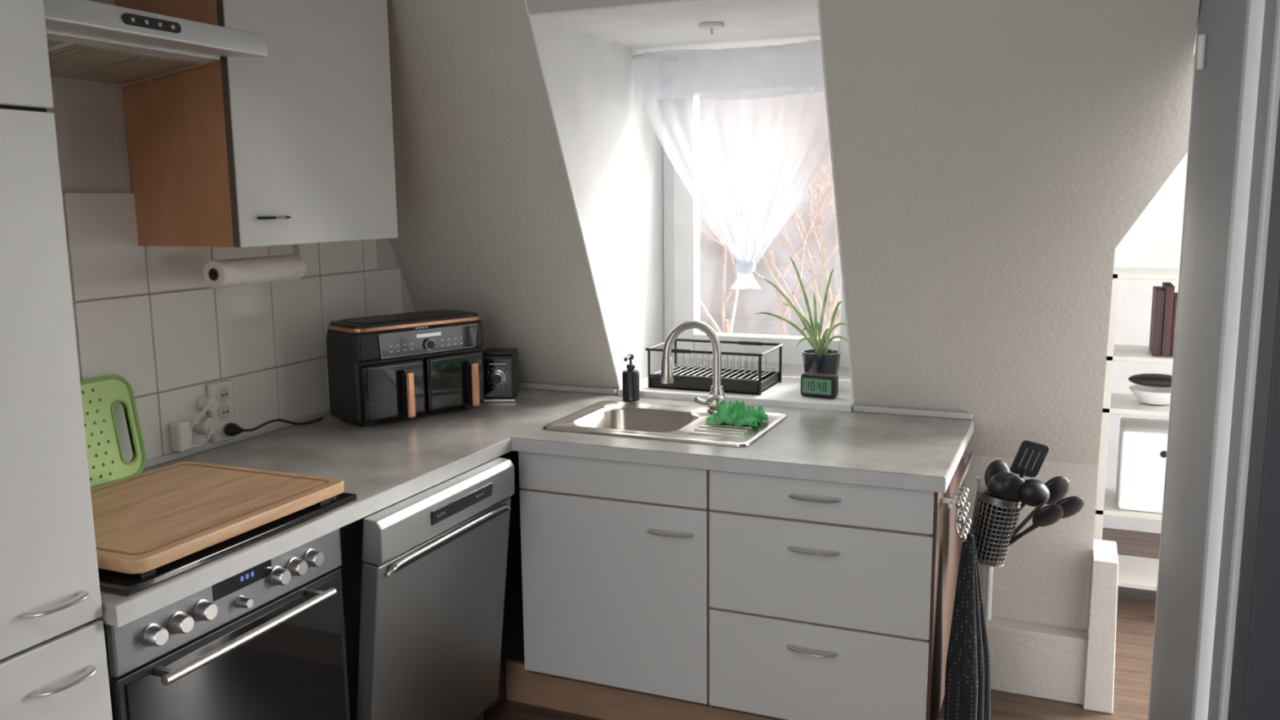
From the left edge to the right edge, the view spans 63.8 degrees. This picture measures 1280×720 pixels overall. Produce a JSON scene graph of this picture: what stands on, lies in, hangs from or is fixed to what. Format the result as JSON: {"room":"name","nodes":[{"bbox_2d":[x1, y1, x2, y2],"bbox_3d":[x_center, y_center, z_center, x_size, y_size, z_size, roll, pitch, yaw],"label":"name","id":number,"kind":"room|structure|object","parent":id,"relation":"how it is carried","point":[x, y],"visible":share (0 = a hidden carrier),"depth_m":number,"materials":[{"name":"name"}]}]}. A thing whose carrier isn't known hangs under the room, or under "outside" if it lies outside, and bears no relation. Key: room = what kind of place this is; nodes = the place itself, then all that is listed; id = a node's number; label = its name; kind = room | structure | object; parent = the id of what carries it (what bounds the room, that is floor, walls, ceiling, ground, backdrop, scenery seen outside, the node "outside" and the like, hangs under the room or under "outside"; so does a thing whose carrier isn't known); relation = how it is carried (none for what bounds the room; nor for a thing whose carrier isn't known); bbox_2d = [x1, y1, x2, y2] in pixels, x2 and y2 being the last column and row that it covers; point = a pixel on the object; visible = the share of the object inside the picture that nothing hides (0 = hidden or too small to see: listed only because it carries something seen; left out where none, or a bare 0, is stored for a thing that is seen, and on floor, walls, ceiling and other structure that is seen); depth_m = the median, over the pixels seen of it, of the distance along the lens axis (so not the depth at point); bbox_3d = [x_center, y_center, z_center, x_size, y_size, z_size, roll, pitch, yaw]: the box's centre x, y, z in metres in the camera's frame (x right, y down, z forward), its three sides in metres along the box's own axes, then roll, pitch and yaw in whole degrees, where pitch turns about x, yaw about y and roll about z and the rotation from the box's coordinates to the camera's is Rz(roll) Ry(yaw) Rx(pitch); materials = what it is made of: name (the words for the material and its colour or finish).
{"room":"kitchen","nodes":[
{"label":"kitchen","id":0,"kind":"room"},
{"bbox_2d":[46,0,415,313],"bbox_3d":[-1.724,0.041,1.654,0.107,2.482,5.072,3,10,23],"label":"wall","id":1,"kind":"structure","parent":0,"point":[90,119],"depth_m":2.45,"materials":[{"name":"paint"}]},
{"bbox_2d":[43,0,267,87],"bbox_3d":[-1.188,-0.646,2.078,0.476,0.096,0.715,3,10,23],"label":"range hood","id":2,"kind":"object","parent":1,"relation":"attached to","point":[92,42],"visible":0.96,"depth_m":2.14,"materials":[{"name":"metal"}]},
{"bbox_2d":[43,0,267,57],"bbox_3d":[-1.039,-0.658,2.009,0.144,0.052,0.709,3,10,23],"label":"hood canopy","id":3,"kind":"object","parent":2,"relation":"on","point":[86,20],"depth_m":2.05,"materials":[{"name":"metal"}]},
{"bbox_2d":[62,191,402,467],"bbox_3d":[-1.160,-0.109,2.820,0.011,0.693,1.924,3,10,23],"label":"tile backsplash","id":4,"kind":"structure","parent":1,"relation":"attached to","point":[148,317],"depth_m":2.75,"materials":[{"name":"tile"}]},
{"bbox_2d":[206,379,235,443],"bbox_3d":[-1.153,0.141,2.833,0.016,0.165,0.086,3,10,23],"label":"wall socket","id":5,"kind":"object","parent":4,"relation":"attached to","point":[211,388],"visible":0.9,"depth_m":2.82,"materials":[{"name":"white plastic"}]},
{"bbox_2d":[194,417,217,434],"bbox_3d":[-1.169,0.178,2.769,0.040,0.045,0.045,3,10,23],"label":"adapter","id":6,"kind":"object","parent":5,"relation":"attached to","point":[202,426],"visible":0.81,"depth_m":2.75,"materials":[{"name":"white plastic"}]},
{"bbox_2d":[198,395,218,412],"bbox_3d":[-1.165,0.119,2.775,0.036,0.041,0.041,3,10,23],"label":"plug adapter","id":7,"kind":"object","parent":5,"relation":"attached to","point":[203,402],"visible":0.89,"depth_m":2.76,"materials":[{"name":"white plastic"}]},
{"bbox_2d":[191,426,213,448],"bbox_3d":[-1.160,0.206,2.728,0.030,0.048,0.079,4,10,28],"label":"lead","id":8,"kind":"object","parent":7,"relation":"attached to","point":[211,428],"visible":1,"depth_m":2.73,"materials":[{"name":"plastic"}]},
{"bbox_2d":[216,386,229,403],"bbox_3d":[-1.145,0.096,2.821,0.008,0.045,0.045,3,10,23],"label":"socket ring","id":9,"kind":"object","parent":5,"relation":"attached to","point":[220,388],"visible":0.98,"depth_m":2.81,"materials":[{"name":"white plastic"}]},
{"bbox_2d":[218,388,229,401],"bbox_3d":[-1.141,0.096,2.820,0.001,0.036,0.036,3,10,23],"label":"well","id":10,"kind":"object","parent":9,"relation":"attached to","point":[223,391],"visible":1,"depth_m":2.82,"materials":[{"name":"plastic"}]},
{"bbox_2d":[218,422,229,437],"bbox_3d":[-1.144,0.193,2.837,0.008,0.045,0.045,3,10,23],"label":"socket ring","id":11,"kind":"object","parent":5,"relation":"attached to","point":[223,423],"visible":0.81,"depth_m":2.82,"materials":[{"name":"white plastic"}]},
{"bbox_2d":[221,423,226,436],"bbox_3d":[-1.140,0.193,2.835,0.001,0.036,0.036,3,10,23],"label":"well","id":12,"kind":"object","parent":11,"relation":"attached to","point":[224,424],"visible":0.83,"depth_m":2.83,"materials":[{"name":"plastic"}]},
{"bbox_2d":[217,404,231,420],"bbox_3d":[-1.145,0.143,2.829,0.008,0.045,0.045,3,10,23],"label":"socket ring","id":13,"kind":"object","parent":5,"relation":"attached to","point":[222,405],"visible":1,"depth_m":2.82,"materials":[{"name":"white plastic"}]},
{"bbox_2d":[220,405,230,418],"bbox_3d":[-1.141,0.143,2.827,0.001,0.036,0.036,3,10,23],"label":"well","id":14,"kind":"object","parent":13,"relation":"attached to","point":[224,408],"visible":1,"depth_m":2.83,"materials":[{"name":"plastic"}]},
{"bbox_2d":[115,0,397,248],"bbox_3d":[-0.972,-0.687,2.718,0.374,0.747,0.620,3,10,23],"label":"upper cabinet","id":15,"kind":"object","parent":1,"relation":"attached to","point":[293,144],"visible":1,"depth_m":2.53,"materials":[{"name":"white wood"}]},
{"bbox_2d":[203,244,306,288],"bbox_3d":[-1.002,-0.252,2.695,0.071,0.104,0.310,3,10,23],"label":"paper towel holder","id":16,"kind":"object","parent":15,"relation":"attached to","point":[228,273],"visible":0.84,"depth_m":2.65,"materials":[{"name":"paper"}]},
{"bbox_2d":[386,0,1199,631],"bbox_3d":[0.249,-0.195,3.024,2.440,2.482,0.997,3,10,23],"label":"wall","id":17,"kind":"structure","parent":0,"point":[993,159],"depth_m":2.88,"materials":[{"name":"paint"}]},
{"bbox_2d":[524,0,664,388],"bbox_3d":[-0.095,-0.474,3.411,0.005,1.252,1.119,3,10,23],"label":"left cheek","id":18,"kind":"object","parent":17,"relation":"attached to","point":[611,144],"visible":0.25,"depth_m":3.42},
{"bbox_2d":[662,98,850,380],"bbox_3d":[0.468,-0.514,3.702,0.800,1.145,0.075,3,10,23],"label":"frame","id":19,"kind":"object","parent":18,"relation":"attached to","point":[791,371],"visible":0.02,"depth_m":3.80,"materials":[{"name":"plastic"}]},
{"bbox_2d":[528,0,820,53],"bbox_3d":[0.276,-1.014,3.180,0.802,0.005,1.090,3,10,23],"label":"ceiling","id":20,"kind":"structure","parent":17,"relation":"attached to","point":[658,26],"depth_m":2.98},
{"bbox_2d":[698,22,724,34],"bbox_3d":[0.210,-0.967,3.004,0.075,0.029,0.075,3,10,23],"label":"disc","id":21,"kind":"object","parent":20,"relation":"attached to","point":[710,26],"visible":1,"depth_m":2.98,"materials":[{"name":"white plastic"}]},
{"bbox_2d":[632,40,825,289],"bbox_3d":[0.354,-0.632,3.414,0.797,0.795,0.094,3,10,23],"label":"sheer curtain","id":22,"kind":"object","parent":20,"relation":"hanging from","point":[795,68],"visible":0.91,"depth_m":3.36,"materials":[{"name":"white fabric"}]},
{"bbox_2d":[617,371,853,411],"bbox_3d":[0.373,0.111,3.558,0.800,0.043,0.423,3,10,23],"label":"windowsill","id":23,"kind":"object","parent":17,"relation":"attached to","point":[786,393],"visible":0.3,"depth_m":3.39,"materials":[{"name":"paint"}]},
{"bbox_2d":[644,338,783,395],"bbox_3d":[0.260,0.017,3.565,0.416,0.139,0.266,3,10,23],"label":"dish rack","id":24,"kind":"object","parent":23,"relation":"on","point":[733,380],"visible":0.86,"depth_m":3.51,"materials":[{"name":"black plastic"}]},
{"bbox_2d":[650,365,778,395],"bbox_3d":[0.262,0.068,3.572,0.385,0.036,0.257,3,10,23],"label":"tray","id":25,"kind":"object","parent":24,"relation":"on","point":[701,380],"depth_m":3.49,"materials":[{"name":"black plastic"}]},
{"bbox_2d":[754,255,847,376],"bbox_3d":[0.566,-0.132,3.498,0.334,0.448,0.146,6,11,38],"label":"spider plant","id":26,"kind":"object","parent":23,"relation":"on","point":[822,360],"visible":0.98,"depth_m":3.47,"materials":[{"name":"green plant"}]},
{"bbox_2d":[800,372,838,398],"bbox_3d":[0.581,0.083,3.331,0.120,0.076,0.048,5,10,31],"label":"alarm clock","id":27,"kind":"object","parent":23,"relation":"on","point":[812,384],"visible":1,"depth_m":3.31,"materials":[{"name":"black plastic"}]},
{"bbox_2d":[672,98,849,367],"bbox_3d":[0.460,-0.511,3.682,0.704,1.049,0.075,3,10,23],"label":"casement","id":28,"kind":"object","parent":17,"relation":"attached to","point":[686,112],"visible":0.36,"depth_m":3.76,"materials":[{"name":"plastic"}]},
{"bbox_2d":[817,0,854,408],"bbox_3d":[0.648,-0.432,3.098,0.005,1.252,1.119,3,10,23],"label":"right cheek","id":29,"kind":"object","parent":17,"relation":"attached to","point":[818,2],"visible":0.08,"depth_m":2.83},
{"bbox_2d":[1147,2,1199,719],"bbox_3d":[1.271,-0.100,2.387,0.045,2.450,0.015,3,10,23],"label":"leaf edge","id":30,"kind":"object","parent":17,"relation":"attached to","point":[1199,2],"visible":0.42,"depth_m":2.40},
{"bbox_2d":[1149,0,1265,719],"bbox_3d":[1.092,-0.036,1.991,0.057,2.450,0.867,3,10,23],"label":"door frame","id":31,"kind":"structure","parent":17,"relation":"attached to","point":[1217,86],"depth_m":1.84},
{"bbox_2d":[483,527,1160,719],"bbox_3d":[0.572,1.286,1.845,4.312,0.086,6.848,3,10,23],"label":"floor","id":32,"kind":"structure","parent":0,"point":[1135,607],"depth_m":3.22,"materials":[{"name":"laminate"}]},
{"bbox_2d":[0,0,112,719],"bbox_3d":[-1.346,0.076,1.473,0.729,2.461,0.704,3,10,23],"label":"tall cabinet","id":33,"kind":"object","parent":32,"relation":"on","point":[53,658],"visible":1,"depth_m":1.59,"materials":[{"name":"white paint"}]},
{"bbox_2d":[103,528,350,719],"bbox_3d":[-1.032,0.725,2.177,0.660,0.676,0.605,3,10,23],"label":"built-in oven","id":34,"kind":"object","parent":32,"relation":"on","point":[266,641],"visible":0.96,"depth_m":2.04,"materials":[{"name":"black glass"}]},
{"bbox_2d":[337,457,514,719],"bbox_3d":[-0.774,0.700,2.765,0.697,0.815,0.599,3,10,23],"label":"dishwasher","id":35,"kind":"object","parent":32,"relation":"on","point":[424,574],"visible":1,"depth_m":2.55,"materials":[{"name":"metal"}]},
{"bbox_2d":[477,450,524,709],"bbox_3d":[-0.590,0.591,3.452,0.578,0.815,0.653,3,10,23],"label":"base cabinet","id":36,"kind":"object","parent":32,"relation":"on","point":[513,637],"visible":0.14,"depth_m":3.18,"materials":[{"name":"black"}]},
{"bbox_2d":[96,382,973,627],"bbox_3d":[-0.260,0.283,2.562,1.908,0.058,2.049,3,10,23],"label":"countertop","id":37,"kind":"structure","parent":36,"relation":"on","point":[384,463],"depth_m":2.76,"materials":[{"name":"concrete"}]},
{"bbox_2d":[80,374,146,488],"bbox_3d":[-1.317,0.184,2.380,0.053,0.256,0.370,3,10,23],"label":"cutting board","id":38,"kind":"object","parent":37,"relation":"on","point":[107,391],"visible":0.3,"depth_m":2.47,"materials":[{"name":"plastic"}]},
{"bbox_2d":[168,419,192,452],"bbox_3d":[-1.203,0.200,2.696,0.036,0.080,0.048,3,10,23],"label":"block","id":39,"kind":"object","parent":37,"relation":"on","point":[181,438],"visible":1,"depth_m":2.68,"materials":[{"name":"white plastic"}]},
{"bbox_2d":[188,403,215,430],"bbox_3d":[-1.160,0.152,2.727,0.026,0.063,0.096,4,10,26],"label":"lead","id":40,"kind":"object","parent":39,"relation":"on","point":[211,405],"visible":1,"depth_m":2.71,"materials":[{"name":"plastic"}]},
{"bbox_2d":[97,492,356,596],"bbox_3d":[-1.017,0.338,2.143,0.567,0.015,0.615,3,10,23],"label":"cooktop","id":41,"kind":"object","parent":37,"relation":"in","point":[126,584],"visible":0.1,"depth_m":1.93,"materials":[{"name":"black glass"}]},
{"bbox_2d":[90,461,344,574],"bbox_3d":[-0.982,0.313,2.130,0.485,0.037,0.565,3,10,23],"label":"bamboo cutting board","id":42,"kind":"object","parent":41,"relation":"on","point":[147,522],"visible":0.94,"depth_m":2.10,"materials":[{"name":"brown wood"}]},
{"bbox_2d":[224,417,323,436],"bbox_3d":[-1.035,0.181,2.980,0.079,0.060,0.370,3,10,23],"label":"power cord","id":43,"kind":"object","parent":37,"relation":"on","point":[233,429],"visible":1,"depth_m":2.83,"materials":[{"name":"black plastic"}]},
{"bbox_2d":[326,309,484,426],"bbox_3d":[-0.711,0.018,3.204,0.462,0.311,0.235,-9,12,-44],"label":"air fryer","id":44,"kind":"object","parent":37,"relation":"on","point":[388,366],"visible":1,"depth_m":3.10,"materials":[{"name":"black plastic"}]},
{"bbox_2d":[481,347,519,402],"bbox_3d":[-0.470,0.051,3.444,0.116,0.168,0.131,0,9,1],"label":"coffee grinder","id":45,"kind":"object","parent":37,"relation":"on","point":[500,365],"visible":0.93,"depth_m":3.40,"materials":[{"name":"black plastic"}]},
{"bbox_2d":[622,354,639,401],"bbox_3d":[-0.036,0.059,3.416,0.070,0.155,0.057,-7,11,-34],"label":"soap dispenser","id":46,"kind":"object","parent":37,"relation":"on","point":[630,377],"visible":1,"depth_m":3.40,"materials":[{"name":"black plastic"}]},
{"bbox_2d":[622,368,639,401],"bbox_3d":[-0.030,0.079,3.423,0.057,0.112,0.057,3,10,23],"label":"bottle","id":47,"kind":"object","parent":46,"relation":"on","point":[630,377],"depth_m":3.40,"materials":[{"name":"black plastic"}]},
{"bbox_2d":[543,400,787,446],"bbox_3d":[0.084,0.260,3.101,0.634,0.165,0.442,3,10,23],"label":"sink","id":48,"kind":"object","parent":37,"relation":"in","point":[615,418],"visible":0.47,"depth_m":3.15,"materials":[{"name":"metal"}]},
{"bbox_2d":[705,399,768,426],"bbox_3d":[0.293,0.147,3.041,0.164,0.072,0.146,3,10,23],"label":"greens","id":49,"kind":"object","parent":48,"relation":"on","point":[737,414],"visible":1,"depth_m":3.01,"materials":[{"name":"plant"}]},
{"bbox_2d":[660,320,724,413],"bbox_3d":[0.169,0.021,3.155,0.216,0.289,0.070,-4,10,-22],"label":"kitchen faucet","id":50,"kind":"object","parent":37,"relation":"on","point":[717,395],"visible":0.95,"depth_m":3.15,"materials":[{"name":"metal"}]},
{"bbox_2d":[518,451,710,706],"bbox_3d":[0.040,0.564,3.164,0.571,0.688,0.697,3,10,23],"label":"base cabinet","id":51,"kind":"object","parent":32,"relation":"on","point":[615,554],"visible":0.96,"depth_m":2.87,"materials":[{"name":"white paint"}]},
{"bbox_2d":[505,658,772,719],"bbox_3d":[0.169,1.015,2.920,1.255,0.126,0.016,3,10,23],"label":"plinth","id":52,"kind":"object","parent":32,"relation":"on","point":[524,686],"visible":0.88,"depth_m":3.04,"materials":[{"name":"brown wood"}]},
{"bbox_2d":[708,450,974,719],"bbox_3d":[0.607,0.595,2.925,0.657,0.688,0.697,3,10,23],"label":"base cabinet","id":53,"kind":"object","parent":32,"relation":"on","point":[828,600],"depth_m":2.65,"materials":[{"name":"white paint"}]},
{"bbox_2d":[943,533,990,719],"bbox_3d":[0.855,0.766,2.676,0.097,0.664,0.254,5,10,30],"label":"tea towel","id":54,"kind":"object","parent":53,"relation":"hanging from","point":[967,668],"visible":1,"depth_m":2.62,"materials":[{"name":"black fabric"}]},
{"bbox_2d":[969,475,1022,567],"bbox_3d":[0.951,0.429,2.748,0.138,0.237,0.120,8,12,42],"label":"utensil basket","id":55,"kind":"object","parent":53,"relation":"hanging from","point":[993,526],"visible":0.84,"depth_m":2.71,"materials":[{"name":"metal"}]},
{"bbox_2d":[984,440,1084,547],"bbox_3d":[1.033,0.368,2.702,0.245,0.326,0.113,2,9,16],"label":"cooking utensils","id":56,"kind":"object","parent":55,"relation":"on","point":[1002,484],"visible":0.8,"depth_m":2.67,"materials":[{"name":"black plastic"}]},
{"bbox_2d":[986,472,1016,497],"bbox_3d":[0.956,0.331,2.697,0.085,0.072,0.073,14,14,21],"label":"ladle bowl","id":57,"kind":"object","parent":56,"relation":"on","point":[1000,485],"depth_m":2.67,"materials":[{"name":"black plastic"}]},
{"bbox_2d":[1018,479,1049,506],"bbox_3d":[1.027,0.347,2.683,0.082,0.073,0.075,14,14,21],"label":"ladle bowl","id":58,"kind":"object","parent":56,"relation":"on","point":[1032,492],"depth_m":2.66,"materials":[{"name":"black plastic"}]},
{"bbox_2d":[985,617,1087,705],"bbox_3d":[1.182,0.922,3.178,0.363,0.209,0.075,3,10,23],"label":"wall","id":59,"kind":"structure","parent":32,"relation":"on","point":[1048,662],"depth_m":3.13,"materials":[{"name":"paint"}]},
{"bbox_2d":[984,565,993,620],"bbox_3d":[1.088,0.666,3.195,0.018,0.294,0.019,3,10,23],"label":"pipe","id":60,"kind":"object","parent":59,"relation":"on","point":[989,569],"visible":0.59,"depth_m":3.20,"materials":[{"name":"paint"}]},
{"bbox_2d":[1083,539,1118,713],"bbox_3d":[1.398,0.801,3.110,0.081,0.465,0.209,3,10,23],"label":"pier","id":61,"kind":"object","parent":32,"relation":"on","point":[1099,683],"visible":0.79,"depth_m":3.02,"materials":[{"name":"paint"}]},
{"bbox_2d":[1093,266,1179,591],"bbox_3d":[1.947,0.289,3.836,0.430,1.241,0.321,3,10,23],"label":"storage shelf","id":62,"kind":"object","parent":32,"relation":"on","point":[1134,572],"visible":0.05,"depth_m":3.78,"materials":[{"name":"white wood"}]},
{"bbox_2d":[1115,417,1168,513],"bbox_3d":[1.961,0.396,3.840,0.310,0.299,0.271,3,10,23],"label":"storage box","id":63,"kind":"object","parent":62,"relation":"in","point":[1143,442],"visible":0.62,"depth_m":3.76,"materials":[{"name":"paint"}]},
{"bbox_2d":[1128,384,1171,404],"bbox_3d":[1.913,0.133,3.814,0.182,0.056,0.182,3,10,23],"label":"bowl","id":64,"kind":"object","parent":62,"relation":"on","point":[1145,394],"visible":0.73,"depth_m":3.78,"materials":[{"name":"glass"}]},
{"bbox_2d":[1128,373,1172,387],"bbox_3d":[1.904,0.075,3.785,0.193,0.047,0.126,3,10,23],"label":"bowl","id":65,"kind":"object","parent":64,"relation":"on","point":[1150,380],"visible":0.83,"depth_m":3.75,"materials":[{"name":"ceramic"}]},
{"bbox_2d":[1148,282,1177,356],"bbox_3d":[1.976,-0.150,3.729,0.208,0.256,0.193,3,10,23],"label":"books","id":66,"kind":"object","parent":62,"relation":"in","point":[1164,300],"visible":0.39,"depth_m":3.67,"materials":[{"name":"brown paper"}]},
{"bbox_2d":[1102,39,1195,533],"bbox_3d":[2.925,-0.417,4.268,2.033,2.482,0.107,3,10,23],"label":"wall","id":67,"kind":"structure","parent":0,"point":[1153,241],"depth_m":4.54,"materials":[{"name":"paint"}]},
{"bbox_2d":[1217,0,1279,719],"bbox_3d":[0.852,0.066,1.390,0.059,2.461,0.027,3,10,23],"label":"frame lip","id":68,"kind":"object","parent":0,"point":[1274,91],"depth_m":1.38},
{"bbox_3d":[0.283,0.312,-0.213,0.139,2.482,3.167,3,10,23],"label":"wall","id":69,"kind":"structure","parent":0,"visible":0},
{"bbox_2d":[1207,0,1276,719],"bbox_3d":[0.917,0.052,1.474,0.091,2.461,0.193,3,10,23],"label":"trim","id":70,"kind":"structure","parent":69,"relation":"attached to","point":[1270,6],"depth_m":1.52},
{"bbox_2d":[1227,95,1279,719],"bbox_3d":[0.847,0.078,1.314,0.094,2.461,0.113,3,10,23],"label":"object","id":71,"kind":"object","parent":69,"relation":"attached to","point":[1255,683],"visible":1,"depth_m":1.32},
{"label":"outside","id":72,"kind":"structure","parent":0,"visible":0},
{"bbox_3d":[4.016,0.468,37.204,64.200,0.749,57.780,3,10,23],"label":"ground","id":73,"kind":"structure","parent":72,"visible":0},
{"bbox_2d":[699,91,831,333],"bbox_3d":[1.697,-2.380,20.299,9.316,10.174,5.629,-5,10,-27],"label":"bare tree","id":74,"kind":"object","parent":73,"relation":"on","point":[727,325],"visible":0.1,"depth_m":19.39,"materials":[{"name":"brown plant"}]},
{"bbox_2d":[699,91,840,337],"bbox_3d":[4.911,-5.988,38.479,51.394,11.806,4.347,3,10,23],"label":"woodland","id":75,"kind":"object","parent":73,"relation":"on","point":[749,302],"visible":0.05,"depth_m":38.13,"materials":[{"name":"plant"}]},
{"bbox_2d":[699,91,840,377],"bbox_3d":[2.901,-0.446,13.291,5.188,8.492,5.841,-5,10,-28],"label":"bare tree","id":76,"kind":"object","parent":73,"relation":"on","point":[782,313],"visible":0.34,"depth_m":13.92,"materials":[{"name":"brown plant"}]},
{"bbox_2d":[700,91,840,337],"bbox_3d":[4.161,-2.279,21.194,5.285,9.639,6.385,6,11,37],"label":"bare tree","id":77,"kind":"object","parent":73,"relation":"on","point":[821,250],"visible":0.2,"depth_m":21.09,"materials":[{"name":"brown plant"}]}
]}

